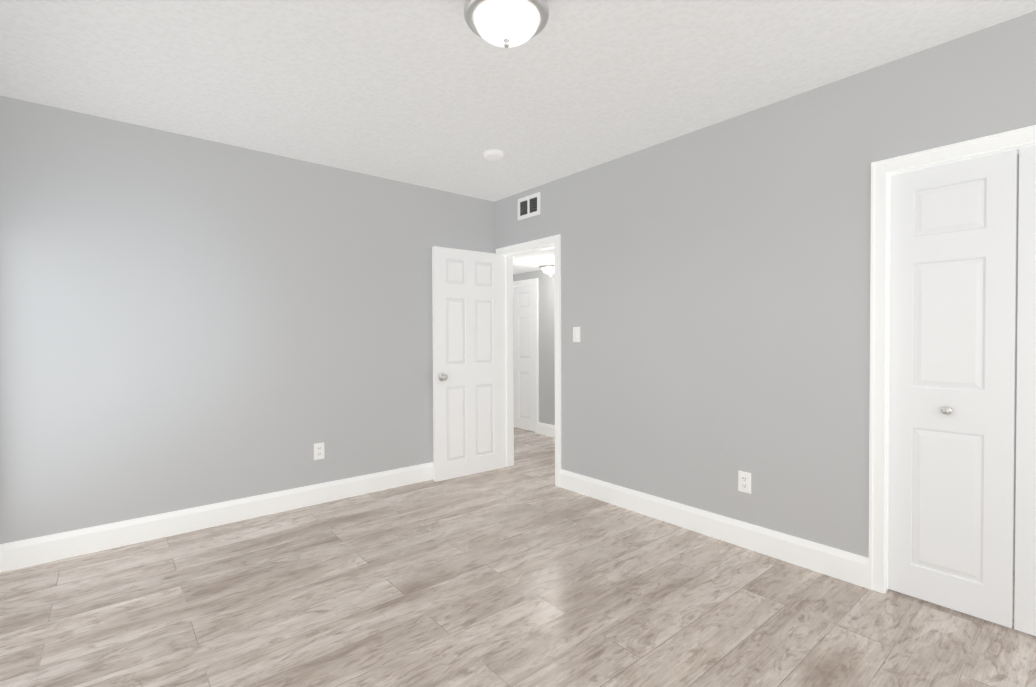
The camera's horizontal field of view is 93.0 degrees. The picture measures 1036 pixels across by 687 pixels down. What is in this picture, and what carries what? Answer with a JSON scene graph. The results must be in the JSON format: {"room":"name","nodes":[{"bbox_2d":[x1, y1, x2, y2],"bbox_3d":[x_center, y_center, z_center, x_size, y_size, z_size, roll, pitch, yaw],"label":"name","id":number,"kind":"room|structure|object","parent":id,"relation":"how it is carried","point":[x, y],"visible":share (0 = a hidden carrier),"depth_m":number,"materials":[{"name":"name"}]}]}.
{"room":"empty bedroom","nodes":[
{"label":"empty bedroom","id":0,"kind":"room"},
{"bbox_2d":[0,95,494,543],"bbox_3d":[-1.545,-0.067,3.521,3.370,2.440,0.120,-1,1,-40],"label":"wall","id":1,"kind":"structure","parent":0,"point":[187,322],"depth_m":3.06,"materials":[{"name":"paint"}]},
{"bbox_2d":[0,462,433,572],"bbox_3d":[-1.450,1.082,3.524,3.250,0.140,0.016,-1,1,-40],"label":"baseboard","id":2,"kind":"structure","parent":1,"relation":"attached to","point":[37,550],"depth_m":3.04,"materials":[{"name":"white wood"}]},
{"bbox_2d":[314,443,323,459],"bbox_3d":[-1.432,0.777,3.541,0.072,0.116,0.007,-1,1,-40],"label":"electrical outlet","id":3,"kind":"object","parent":1,"relation":"attached to","point":[318,450],"visible":1,"depth_m":3.54,"materials":[{"name":"white plastic"}]},
{"bbox_2d":[0,427,1035,686],"bbox_3d":[-0.331,1.202,3.199,4.790,0.100,7.190,-1,1,-40],"label":"floor","id":4,"kind":"structure","parent":0,"point":[502,577],"depth_m":2.15,"materials":[{"name":"laminate"}]},
{"bbox_2d":[0,0,1035,201],"bbox_3d":[-0.042,-1.319,1.786,3.490,0.100,4.690,-1,1,-40],"label":"ceiling","id":5,"kind":"structure","parent":0,"point":[439,95],"depth_m":2.29,"materials":[{"name":"paint"}]},
{"bbox_2d":[484,150,503,160],"bbox_3d":[-0.165,-1.272,3.334,0.134,0.037,0.134,-1,1,-40],"label":"smoke detector","id":6,"kind":"object","parent":5,"relation":"attached to","point":[493,155],"visible":1,"depth_m":3.30,"materials":[{"name":"white plastic"}]},
{"bbox_2d":[464,0,548,47],"bbox_3d":[-0.042,-1.173,1.787,0.309,0.192,0.309,-1,1,-40],"label":"light fixture","id":7,"kind":"object","parent":5,"relation":"hanging from","point":[506,23],"visible":1,"depth_m":1.73,"materials":[{"name":"white glass"}]},
{"bbox_2d":[513,248,553,274],"bbox_3d":[0.056,-0.932,5.418,1.300,0.100,4.240,-1,1,-40],"label":"ceiling","id":8,"kind":"structure","parent":0,"point":[527,262],"depth_m":5.21,"materials":[{"name":"paint"}]},
{"bbox_2d":[539,260,553,275],"bbox_3d":[0.348,-0.805,5.273,0.247,0.154,0.247,-1,1,-40],"label":"hall light","id":9,"kind":"object","parent":8,"relation":"hanging from","point":[546,266],"visible":0.83,"depth_m":5.19,"materials":[{"name":"white glass"}]},
{"bbox_2d":[513,270,554,424],"bbox_3d":[0.537,0.110,5.831,0.180,2.000,4.240,-1,1,-40],"label":"wall","id":10,"kind":"structure","parent":0,"point":[546,337],"depth_m":5.91,"materials":[{"name":"paint"}]},
{"bbox_2d":[513,284,534,431],"bbox_3d":[-0.008,0.177,6.393,0.167,1.833,0.754,-1,1,-40],"label":"hall door","id":11,"kind":"structure","parent":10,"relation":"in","point":[523,361],"depth_m":6.27,"materials":[{"name":"white wood"}]},
{"bbox_2d":[513,278,538,433],"bbox_3d":[0.009,0.150,6.406,0.140,1.907,0.884,-1,1,-40],"label":"door frame","id":12,"kind":"structure","parent":10,"relation":"attached to","point":[526,282],"depth_m":6.05,"materials":[{"name":"white wood"}]},
{"bbox_2d":[538,422,554,436],"bbox_3d":[0.998,1.048,5.143,0.016,0.140,2.338,-1,1,-40],"label":"baseboard","id":13,"kind":"structure","parent":10,"relation":"attached to","point":[546,429],"depth_m":5.90,"materials":[{"name":"white wood"}]},
{"bbox_2d":[494,11,1035,557],"bbox_3d":[0.458,-0.081,3.843,0.120,2.440,7.190,-1,1,-40],"label":"wall","id":14,"kind":"structure","parent":0,"point":[716,293],"depth_m":2.73,"materials":[{"name":"paint"}]},
{"bbox_2d":[496,235,560,486],"bbox_3d":[0.125,0.136,4.248,0.156,1.997,0.819,-1,1,-40],"label":"door frame","id":15,"kind":"structure","parent":14,"relation":"attached to","point":[508,253],"depth_m":4.47,"materials":[{"name":"white wood"}]},
{"bbox_2d":[432,246,502,481],"bbox_3d":[-0.418,0.166,4.233,0.689,1.923,0.167,-1,1,-38],"label":"entry door","id":16,"kind":"structure","parent":15,"relation":"attached to","point":[467,300],"depth_m":4.20,"materials":[{"name":"white wood"}]},
{"bbox_2d":[518,192,539,219],"bbox_3d":[0.091,-1.159,4.161,0.010,0.180,0.283,-1,1,-40],"label":"air vent","id":17,"kind":"object","parent":14,"relation":"in","point":[528,206],"visible":1,"depth_m":4.15,"materials":[{"name":"white metal"}]},
{"bbox_2d":[573,327,579,341],"bbox_3d":[0.446,-0.069,3.756,0.009,0.116,0.072,-1,1,-40],"label":"light switch","id":18,"kind":"object","parent":14,"relation":"attached to","point":[576,334],"visible":1,"depth_m":3.75,"materials":[{"name":"white plastic"}]},
{"bbox_2d":[560,469,868,588],"bbox_3d":[1.487,1.084,2.525,0.016,0.140,3.588,-1,1,-40],"label":"baseboard","id":19,"kind":"structure","parent":14,"relation":"attached to","point":[849,567],"depth_m":2.82,"materials":[{"name":"white wood"}]},
{"bbox_2d":[738,471,750,493],"bbox_3d":[1.279,0.783,2.775,0.007,0.116,0.072,-1,1,-40],"label":"electrical outlet","id":20,"kind":"object","parent":14,"relation":"attached to","point":[744,481],"visible":1,"depth_m":2.77,"materials":[{"name":"white plastic"}]},
{"bbox_2d":[888,150,1016,627],"bbox_3d":[1.849,0.187,2.119,0.071,1.915,0.408,-1,1,-40],"label":"closet door leaf","id":21,"kind":"structure","parent":14,"relation":"in","point":[953,232],"depth_m":2.10,"materials":[{"name":"white wood"}]},
{"bbox_2d":[869,125,1035,593],"bbox_3d":[2.007,0.161,1.976,0.140,1.997,0.960,-1,1,-40],"label":"trim","id":22,"kind":"structure","parent":14,"relation":"attached to","point":[883,171],"depth_m":2.27,"materials":[{"name":"white wood"}]},
{"bbox_2d":[1014,146,1035,635],"bbox_3d":[2.116,0.190,1.800,0.071,1.915,0.408,-1,1,-40],"label":"closet door leaf","id":23,"kind":"structure","parent":14,"relation":"in","point":[1025,572],"depth_m":1.94,"materials":[{"name":"white wood"}]},
{"bbox_2d":[1013,154,1018,569],"bbox_3d":[2.354,-0.066,2.263,0.770,2.440,1.376,-1,1,-40],"label":"wall","id":24,"kind":"structure","parent":0,"point":[1016,359],"depth_m":2.48,"materials":[{"name":"paint"}]}
]}

